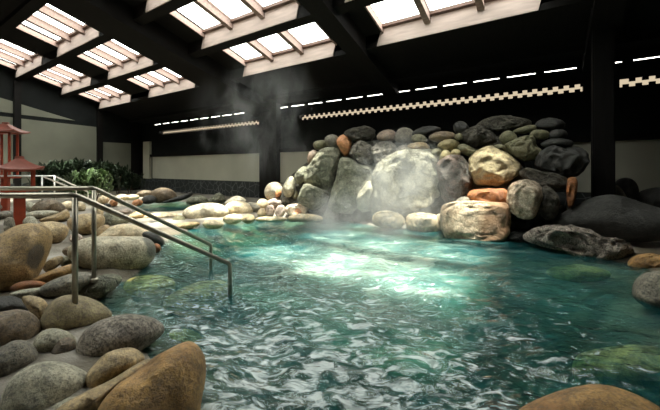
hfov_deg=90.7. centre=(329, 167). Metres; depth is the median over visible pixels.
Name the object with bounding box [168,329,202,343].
boulder
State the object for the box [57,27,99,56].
trim
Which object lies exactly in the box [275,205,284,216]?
stone
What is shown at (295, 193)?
stone
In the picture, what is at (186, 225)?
rock slab
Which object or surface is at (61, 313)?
boulder
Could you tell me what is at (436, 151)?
stone
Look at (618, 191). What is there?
stone
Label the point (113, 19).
beam
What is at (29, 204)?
stone
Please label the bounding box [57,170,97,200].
shrub
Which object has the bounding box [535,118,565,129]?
stone
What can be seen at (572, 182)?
stone
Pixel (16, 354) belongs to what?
boulder
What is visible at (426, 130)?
stone
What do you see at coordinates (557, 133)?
stone
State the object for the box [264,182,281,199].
boulder
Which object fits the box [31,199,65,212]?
boulder
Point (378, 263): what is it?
pool water
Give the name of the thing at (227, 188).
baseboard
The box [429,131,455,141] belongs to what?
stone
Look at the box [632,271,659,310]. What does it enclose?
boulder
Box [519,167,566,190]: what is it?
boulder
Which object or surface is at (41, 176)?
handrail
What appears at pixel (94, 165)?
shrub
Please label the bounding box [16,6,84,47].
skylight
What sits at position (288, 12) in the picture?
trim
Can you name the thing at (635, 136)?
trim
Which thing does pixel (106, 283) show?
rock slab
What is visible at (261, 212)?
stone
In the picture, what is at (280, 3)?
window
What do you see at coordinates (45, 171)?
shrub
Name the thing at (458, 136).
stone
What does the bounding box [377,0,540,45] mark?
trim
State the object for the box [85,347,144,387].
boulder
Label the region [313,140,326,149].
stone
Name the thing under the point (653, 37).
beam
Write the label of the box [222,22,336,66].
trim
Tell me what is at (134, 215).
stone
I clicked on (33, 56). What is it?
window
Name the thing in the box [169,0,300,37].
trim
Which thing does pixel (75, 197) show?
handrail
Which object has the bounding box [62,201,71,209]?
stone
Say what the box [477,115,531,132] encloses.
boulder
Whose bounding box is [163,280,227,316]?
boulder
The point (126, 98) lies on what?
trim
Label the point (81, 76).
window
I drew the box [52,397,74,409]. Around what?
stone
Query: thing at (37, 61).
trim
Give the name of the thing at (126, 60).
window
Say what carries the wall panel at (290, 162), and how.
attached to the wall at (637, 108)
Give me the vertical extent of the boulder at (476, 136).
0.485 m
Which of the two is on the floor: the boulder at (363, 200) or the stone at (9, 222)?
the stone at (9, 222)
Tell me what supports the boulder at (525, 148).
on the bank
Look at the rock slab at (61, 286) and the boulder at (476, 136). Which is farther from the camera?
the boulder at (476, 136)
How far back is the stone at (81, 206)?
8.54 m
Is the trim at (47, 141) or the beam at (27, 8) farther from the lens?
the trim at (47, 141)
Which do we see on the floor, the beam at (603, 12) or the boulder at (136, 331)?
the boulder at (136, 331)
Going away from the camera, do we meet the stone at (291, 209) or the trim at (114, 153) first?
the stone at (291, 209)
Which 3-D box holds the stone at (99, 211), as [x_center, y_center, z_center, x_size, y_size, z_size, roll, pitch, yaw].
[-5.349,1.010,7.580,0.157,0.303,0.336,0,0,-28]
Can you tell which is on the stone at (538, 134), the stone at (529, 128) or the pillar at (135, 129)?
the stone at (529, 128)
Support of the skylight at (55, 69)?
attached to the ceiling
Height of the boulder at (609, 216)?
0.702 m
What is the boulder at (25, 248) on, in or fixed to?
on the floor
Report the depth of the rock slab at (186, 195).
10.72 m
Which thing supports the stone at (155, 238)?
on the floor
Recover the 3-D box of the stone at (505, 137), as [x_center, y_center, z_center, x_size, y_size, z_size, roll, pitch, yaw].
[3.501,-0.592,6.404,0.318,0.295,0.314,0,0,33]
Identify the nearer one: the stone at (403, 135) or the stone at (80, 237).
the stone at (80, 237)
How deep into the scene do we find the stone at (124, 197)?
10.45 m
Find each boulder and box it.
[0,223,52,291]
[0,309,41,345]
[0,340,37,377]
[0,361,86,409]
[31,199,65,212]
[39,221,68,243]
[40,295,111,329]
[67,236,155,269]
[76,314,164,356]
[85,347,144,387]
[98,341,205,409]
[103,213,128,225]
[123,275,175,297]
[149,188,176,202]
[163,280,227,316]
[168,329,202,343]
[182,203,228,218]
[186,195,207,204]
[208,192,225,203]
[224,196,245,204]
[225,201,252,213]
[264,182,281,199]
[283,176,294,196]
[298,184,329,209]
[303,147,341,193]
[328,157,373,213]
[344,125,375,142]
[349,140,372,164]
[356,181,372,211]
[371,141,396,163]
[371,148,439,215]
[372,210,404,227]
[394,145,407,151]
[406,212,440,232]
[436,154,471,202]
[440,201,510,242]
[460,125,496,147]
[467,188,506,202]
[468,145,521,186]
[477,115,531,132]
[479,399,520,409]
[504,135,541,161]
[506,179,542,218]
[511,213,534,231]
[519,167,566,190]
[519,384,659,409]
[523,224,604,261]
[534,145,589,178]
[539,185,559,219]
[546,264,610,282]
[550,195,659,241]
[572,344,659,406]
[600,237,633,260]
[615,178,638,199]
[628,253,659,269]
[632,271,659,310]
[638,187,659,207]
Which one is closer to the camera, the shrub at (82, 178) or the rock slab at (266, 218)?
the rock slab at (266, 218)
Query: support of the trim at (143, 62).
attached to the ceiling
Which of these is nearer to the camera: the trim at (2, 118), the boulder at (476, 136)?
the boulder at (476, 136)
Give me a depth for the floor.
3.96 m
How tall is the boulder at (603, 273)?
0.365 m
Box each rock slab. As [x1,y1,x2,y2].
[32,264,71,282]
[39,209,69,221]
[39,272,97,297]
[56,359,150,409]
[67,213,104,234]
[78,274,121,298]
[99,224,147,235]
[143,212,177,217]
[162,192,192,202]
[173,222,199,228]
[256,216,286,221]
[287,214,322,221]
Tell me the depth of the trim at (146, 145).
16.86 m
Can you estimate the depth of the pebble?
6.06 m
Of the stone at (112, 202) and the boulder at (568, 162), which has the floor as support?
the stone at (112, 202)
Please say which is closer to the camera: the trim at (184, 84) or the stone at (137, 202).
the stone at (137, 202)
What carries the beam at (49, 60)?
attached to the wall at (35, 94)
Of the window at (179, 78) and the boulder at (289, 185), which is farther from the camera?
the window at (179, 78)
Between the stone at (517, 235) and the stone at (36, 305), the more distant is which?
the stone at (517, 235)
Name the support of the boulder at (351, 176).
on the floor
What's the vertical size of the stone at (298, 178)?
0.486 m
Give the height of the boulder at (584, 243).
0.518 m
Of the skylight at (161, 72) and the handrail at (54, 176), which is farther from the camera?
the skylight at (161, 72)
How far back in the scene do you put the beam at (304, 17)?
8.20 m
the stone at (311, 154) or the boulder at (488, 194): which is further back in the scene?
the stone at (311, 154)
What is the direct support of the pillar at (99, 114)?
on the floor
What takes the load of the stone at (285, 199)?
on the floor
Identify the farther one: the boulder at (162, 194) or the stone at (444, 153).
the boulder at (162, 194)
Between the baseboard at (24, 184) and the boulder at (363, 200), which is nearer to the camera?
the boulder at (363, 200)
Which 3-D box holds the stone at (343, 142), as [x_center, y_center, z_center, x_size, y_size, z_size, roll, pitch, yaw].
[0.364,-0.576,8.376,0.405,0.566,0.422,0,0,33]
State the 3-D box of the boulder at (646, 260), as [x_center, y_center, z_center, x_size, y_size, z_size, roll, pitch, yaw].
[4.034,1.188,4.091,0.440,0.264,0.316,0,0,33]
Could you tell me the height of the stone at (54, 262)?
0.158 m
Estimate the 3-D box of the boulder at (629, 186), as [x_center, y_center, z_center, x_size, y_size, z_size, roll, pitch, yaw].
[5.589,0.433,6.161,0.377,0.505,0.488,0,0,33]
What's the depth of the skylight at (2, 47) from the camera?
11.73 m
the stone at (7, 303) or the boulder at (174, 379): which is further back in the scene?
the stone at (7, 303)
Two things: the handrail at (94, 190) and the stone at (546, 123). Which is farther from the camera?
the stone at (546, 123)
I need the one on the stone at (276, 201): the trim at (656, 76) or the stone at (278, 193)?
the stone at (278, 193)
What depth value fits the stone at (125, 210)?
8.15 m
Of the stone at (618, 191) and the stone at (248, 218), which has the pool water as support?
the stone at (248, 218)
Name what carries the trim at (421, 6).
attached to the ceiling
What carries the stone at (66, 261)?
on the floor
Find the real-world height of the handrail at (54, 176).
1.245 m
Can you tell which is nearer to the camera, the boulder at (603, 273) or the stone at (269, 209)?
the boulder at (603, 273)
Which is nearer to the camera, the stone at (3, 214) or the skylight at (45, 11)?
the stone at (3, 214)
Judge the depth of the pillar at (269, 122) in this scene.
11.96 m
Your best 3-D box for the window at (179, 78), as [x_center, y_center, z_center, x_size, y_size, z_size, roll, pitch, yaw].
[-6.222,-3.377,11.637,2.940,0.418,1.160,0,0,33]
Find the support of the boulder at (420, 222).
on the floor
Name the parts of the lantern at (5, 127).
cage post, post, frame, cage post, cage post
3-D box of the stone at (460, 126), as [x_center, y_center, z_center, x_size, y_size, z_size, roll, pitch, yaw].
[2.804,-0.856,6.980,0.309,0.300,0.301,0,0,33]
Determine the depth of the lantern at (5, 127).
8.37 m
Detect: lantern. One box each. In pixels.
[0,122,30,210]
[0,156,44,225]
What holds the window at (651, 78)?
in the wall at (637, 108)
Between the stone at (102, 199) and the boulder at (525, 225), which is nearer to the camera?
the boulder at (525, 225)
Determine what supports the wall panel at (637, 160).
attached to the wall at (637, 108)
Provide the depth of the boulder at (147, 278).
3.65 m
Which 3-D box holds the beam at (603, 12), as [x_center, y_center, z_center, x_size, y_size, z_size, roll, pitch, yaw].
[2.128,-3.388,1.592,0.440,2.567,13.000,0,0,33]
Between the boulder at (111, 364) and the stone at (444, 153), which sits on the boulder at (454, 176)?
the stone at (444, 153)
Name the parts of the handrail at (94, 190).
post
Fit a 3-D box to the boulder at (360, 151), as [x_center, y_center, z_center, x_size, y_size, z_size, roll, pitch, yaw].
[0.800,-0.397,8.098,0.656,0.641,0.655,0,0,7]
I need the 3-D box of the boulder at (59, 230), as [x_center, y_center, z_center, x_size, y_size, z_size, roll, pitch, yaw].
[-4.268,0.992,5.000,0.410,0.354,0.412,0,0,33]
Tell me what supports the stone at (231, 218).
on the pool water
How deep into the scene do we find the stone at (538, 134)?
6.05 m
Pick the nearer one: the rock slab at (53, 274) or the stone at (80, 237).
the rock slab at (53, 274)
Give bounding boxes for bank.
[274,134,561,232]
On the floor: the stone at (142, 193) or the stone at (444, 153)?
the stone at (142, 193)
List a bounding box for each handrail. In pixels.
[0,175,76,200]
[0,186,212,282]
[0,192,231,327]
[43,175,88,204]
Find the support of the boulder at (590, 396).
in the pool water
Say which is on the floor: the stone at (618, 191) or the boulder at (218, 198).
the boulder at (218, 198)
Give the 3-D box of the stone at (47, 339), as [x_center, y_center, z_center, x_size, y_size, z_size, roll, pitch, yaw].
[-1.796,1.139,2.132,0.224,0.191,0.211,0,0,33]
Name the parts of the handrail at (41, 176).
rail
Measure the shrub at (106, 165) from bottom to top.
1.746 m
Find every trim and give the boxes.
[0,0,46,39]
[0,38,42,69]
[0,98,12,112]
[0,116,12,183]
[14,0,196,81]
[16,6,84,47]
[16,56,42,77]
[21,104,74,120]
[21,119,95,182]
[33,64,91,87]
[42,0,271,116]
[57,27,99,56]
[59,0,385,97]
[61,77,90,94]
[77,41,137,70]
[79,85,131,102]
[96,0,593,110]
[99,94,130,108]
[103,142,130,172]
[107,56,152,79]
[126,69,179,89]
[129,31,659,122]
[140,132,659,156]
[143,141,150,178]
[145,0,170,12]
[148,79,194,97]
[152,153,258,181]
[160,75,659,134]
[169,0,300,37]
[201,2,298,48]
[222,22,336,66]
[243,42,334,76]
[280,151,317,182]
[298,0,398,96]
[365,0,484,32]
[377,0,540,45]
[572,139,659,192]
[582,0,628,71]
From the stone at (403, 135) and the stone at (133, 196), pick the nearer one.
the stone at (403, 135)
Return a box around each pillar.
[13,80,20,185]
[96,111,102,161]
[131,124,139,189]
[259,103,280,199]
[591,24,614,197]
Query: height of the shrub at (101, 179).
1.426 m
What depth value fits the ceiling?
8.18 m
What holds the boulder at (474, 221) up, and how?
on the floor
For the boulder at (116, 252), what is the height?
0.489 m
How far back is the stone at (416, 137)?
7.24 m
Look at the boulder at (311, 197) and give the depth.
8.06 m
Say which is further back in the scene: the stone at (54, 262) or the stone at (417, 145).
the stone at (417, 145)
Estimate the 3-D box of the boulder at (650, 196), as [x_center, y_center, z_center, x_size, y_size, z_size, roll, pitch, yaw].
[5.982,0.574,5.939,0.509,0.458,0.553,0,0,8]
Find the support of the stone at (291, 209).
on the floor
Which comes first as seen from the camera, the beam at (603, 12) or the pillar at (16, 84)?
the beam at (603, 12)
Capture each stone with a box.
[0,211,12,218]
[0,296,27,311]
[3,217,15,230]
[9,287,39,298]
[10,280,45,290]
[22,295,47,319]
[23,216,37,223]
[26,201,33,211]
[26,210,58,218]
[33,328,75,351]
[43,256,63,271]
[51,337,76,353]
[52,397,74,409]
[61,257,71,265]
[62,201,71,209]
[62,246,69,255]
[69,233,82,242]
[78,202,85,210]
[97,195,109,204]
[97,208,103,214]
[97,225,110,235]
[109,200,117,205]
[116,194,128,200]
[119,208,131,213]
[128,194,139,199]
[129,212,144,218]
[132,199,142,205]
[136,190,150,196]
[142,195,156,203]
[142,231,164,245]
[155,243,160,251]
[172,215,184,219]
[202,220,223,228]
[223,214,242,223]
[242,214,254,223]
[248,202,260,211]
[256,199,268,208]
[257,208,265,216]
[265,205,274,215]
[268,197,280,207]
[275,189,281,196]
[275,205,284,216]
[281,197,288,203]
[285,204,308,215]
[293,191,297,198]
[294,166,305,183]
[307,150,316,163]
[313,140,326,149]
[324,134,338,147]
[337,135,350,155]
[377,129,395,141]
[395,127,412,143]
[408,142,429,148]
[411,134,426,142]
[412,126,440,135]
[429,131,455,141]
[431,148,441,155]
[437,139,459,150]
[439,150,449,159]
[450,149,460,154]
[453,121,468,132]
[454,133,462,140]
[457,144,476,156]
[494,144,506,150]
[499,130,516,144]
[507,230,525,241]
[513,125,536,133]
[529,129,549,139]
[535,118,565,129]
[540,138,573,147]
[549,129,567,138]
[560,205,566,212]
[566,177,577,207]
[615,185,626,196]
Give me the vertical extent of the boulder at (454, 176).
1.027 m
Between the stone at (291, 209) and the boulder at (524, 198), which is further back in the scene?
the stone at (291, 209)
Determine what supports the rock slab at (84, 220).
on the floor
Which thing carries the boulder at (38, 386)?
on the floor
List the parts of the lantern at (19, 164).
cage post, frame, post, cage post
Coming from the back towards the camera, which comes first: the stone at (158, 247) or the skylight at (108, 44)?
the skylight at (108, 44)
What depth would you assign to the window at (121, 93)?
14.27 m
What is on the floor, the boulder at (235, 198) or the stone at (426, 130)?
the boulder at (235, 198)
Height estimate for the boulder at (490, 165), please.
0.812 m
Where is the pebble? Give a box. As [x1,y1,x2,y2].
[456,196,469,200]
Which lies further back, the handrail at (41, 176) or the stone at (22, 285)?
the handrail at (41, 176)
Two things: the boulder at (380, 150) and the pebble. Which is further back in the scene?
the boulder at (380, 150)
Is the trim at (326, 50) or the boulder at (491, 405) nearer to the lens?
the boulder at (491, 405)
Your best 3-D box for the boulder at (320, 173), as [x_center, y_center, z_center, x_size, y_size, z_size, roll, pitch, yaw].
[-0.185,0.071,8.592,1.058,1.243,0.869,0,0,-8]
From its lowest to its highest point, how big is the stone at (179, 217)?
0.213 m
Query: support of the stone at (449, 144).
on the stone at (444, 153)
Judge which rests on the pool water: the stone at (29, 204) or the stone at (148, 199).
the stone at (148, 199)
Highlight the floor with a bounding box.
[0,190,659,409]
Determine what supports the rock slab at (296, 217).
in the pool water
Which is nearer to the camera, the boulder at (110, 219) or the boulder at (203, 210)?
the boulder at (110, 219)
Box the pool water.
[102,202,659,409]
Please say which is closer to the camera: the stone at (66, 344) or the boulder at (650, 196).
the stone at (66, 344)
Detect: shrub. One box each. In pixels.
[22,161,60,191]
[40,159,72,191]
[56,157,87,185]
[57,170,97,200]
[77,167,113,198]
[80,159,104,194]
[90,160,120,194]
[109,164,133,193]
[121,173,144,192]
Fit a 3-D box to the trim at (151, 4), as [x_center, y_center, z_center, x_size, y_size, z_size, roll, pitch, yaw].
[-2.863,-3.814,6.639,3.390,0.410,0.022,0,0,33]
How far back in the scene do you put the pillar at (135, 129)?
17.05 m
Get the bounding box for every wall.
[0,67,141,177]
[142,50,659,192]
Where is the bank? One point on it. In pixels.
(434, 208)
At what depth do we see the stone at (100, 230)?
5.33 m
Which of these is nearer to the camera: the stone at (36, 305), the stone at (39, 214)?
the stone at (36, 305)
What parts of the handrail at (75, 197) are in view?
post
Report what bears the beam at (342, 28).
attached to the wall at (637, 108)
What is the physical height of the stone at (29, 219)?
0.248 m
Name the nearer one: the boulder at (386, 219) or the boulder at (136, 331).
the boulder at (136, 331)
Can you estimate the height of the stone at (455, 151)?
0.171 m
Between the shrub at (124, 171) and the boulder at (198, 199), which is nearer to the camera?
the boulder at (198, 199)
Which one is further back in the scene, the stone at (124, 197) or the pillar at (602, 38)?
the stone at (124, 197)
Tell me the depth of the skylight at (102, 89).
14.25 m
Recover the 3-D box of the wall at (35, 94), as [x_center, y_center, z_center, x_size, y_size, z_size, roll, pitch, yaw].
[-13.735,-1.206,12.051,0.200,6.911,13.400,0,0,33]
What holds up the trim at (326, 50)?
attached to the ceiling
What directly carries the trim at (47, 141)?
attached to the wall at (35, 94)
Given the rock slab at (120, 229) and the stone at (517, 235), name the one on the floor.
the rock slab at (120, 229)
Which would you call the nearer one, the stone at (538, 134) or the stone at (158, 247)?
the stone at (158, 247)
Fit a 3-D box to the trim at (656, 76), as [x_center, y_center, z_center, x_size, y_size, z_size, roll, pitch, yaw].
[0.927,-1.765,10.217,22.800,0.170,0.040,0,0,33]
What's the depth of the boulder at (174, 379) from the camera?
1.55 m
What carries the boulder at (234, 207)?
on the floor
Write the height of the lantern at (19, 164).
1.509 m
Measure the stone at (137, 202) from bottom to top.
0.219 m
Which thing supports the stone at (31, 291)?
on the floor
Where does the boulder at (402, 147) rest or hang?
on the boulder at (404, 182)
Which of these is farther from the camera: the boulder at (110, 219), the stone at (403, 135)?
the stone at (403, 135)
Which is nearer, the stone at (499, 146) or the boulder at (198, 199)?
the stone at (499, 146)
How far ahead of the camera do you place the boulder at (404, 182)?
6.94 m
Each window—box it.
[0,42,38,67]
[32,5,89,44]
[46,66,86,85]
[93,86,126,100]
[95,40,143,68]
[146,68,184,87]
[162,76,659,133]
[202,0,294,33]
[244,30,331,63]
[382,0,495,28]
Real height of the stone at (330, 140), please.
0.438 m
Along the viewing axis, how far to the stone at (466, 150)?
6.59 m
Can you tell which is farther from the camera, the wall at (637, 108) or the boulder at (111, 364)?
the wall at (637, 108)
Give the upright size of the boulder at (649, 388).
0.547 m
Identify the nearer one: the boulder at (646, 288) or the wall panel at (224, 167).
the boulder at (646, 288)
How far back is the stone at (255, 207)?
8.38 m
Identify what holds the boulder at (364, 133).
on the boulder at (360, 151)
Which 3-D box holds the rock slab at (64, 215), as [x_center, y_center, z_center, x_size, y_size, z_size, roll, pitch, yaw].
[-5.880,1.039,6.975,0.606,0.275,0.526,0,0,33]
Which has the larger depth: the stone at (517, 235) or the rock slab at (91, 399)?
the stone at (517, 235)
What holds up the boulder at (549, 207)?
on the boulder at (524, 198)
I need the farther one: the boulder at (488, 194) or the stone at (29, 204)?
the stone at (29, 204)
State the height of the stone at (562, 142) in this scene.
0.182 m
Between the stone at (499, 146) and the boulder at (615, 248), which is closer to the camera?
the boulder at (615, 248)
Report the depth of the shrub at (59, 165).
12.63 m
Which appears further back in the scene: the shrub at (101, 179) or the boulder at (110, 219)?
the shrub at (101, 179)
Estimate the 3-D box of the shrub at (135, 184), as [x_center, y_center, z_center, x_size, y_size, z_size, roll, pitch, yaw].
[-9.135,0.776,15.000,1.216,1.216,1.113,0,0,13]
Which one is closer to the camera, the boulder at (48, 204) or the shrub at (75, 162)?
the boulder at (48, 204)
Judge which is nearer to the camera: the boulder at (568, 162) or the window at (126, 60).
the boulder at (568, 162)
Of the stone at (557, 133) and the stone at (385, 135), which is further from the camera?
the stone at (385, 135)
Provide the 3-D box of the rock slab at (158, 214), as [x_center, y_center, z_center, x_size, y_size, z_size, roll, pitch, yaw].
[-3.981,1.152,7.702,0.507,0.235,0.640,0,0,30]
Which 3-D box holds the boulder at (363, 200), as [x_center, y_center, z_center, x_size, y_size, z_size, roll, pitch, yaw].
[0.837,0.646,7.424,0.466,0.723,0.432,0,0,33]
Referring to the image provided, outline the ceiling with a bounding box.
[0,0,659,123]
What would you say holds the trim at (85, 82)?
attached to the ceiling
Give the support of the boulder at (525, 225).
on the floor
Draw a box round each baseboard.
[0,183,140,192]
[140,178,637,209]
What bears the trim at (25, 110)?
attached to the wall at (35, 94)
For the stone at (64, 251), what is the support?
on the floor
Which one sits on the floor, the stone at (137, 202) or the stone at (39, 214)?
the stone at (39, 214)
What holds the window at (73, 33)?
in the skylight at (45, 11)
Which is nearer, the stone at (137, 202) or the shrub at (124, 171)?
the stone at (137, 202)
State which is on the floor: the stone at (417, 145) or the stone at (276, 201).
the stone at (276, 201)
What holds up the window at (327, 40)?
in the trim at (285, 35)
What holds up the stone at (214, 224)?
in the pool water
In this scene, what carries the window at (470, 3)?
in the trim at (421, 6)

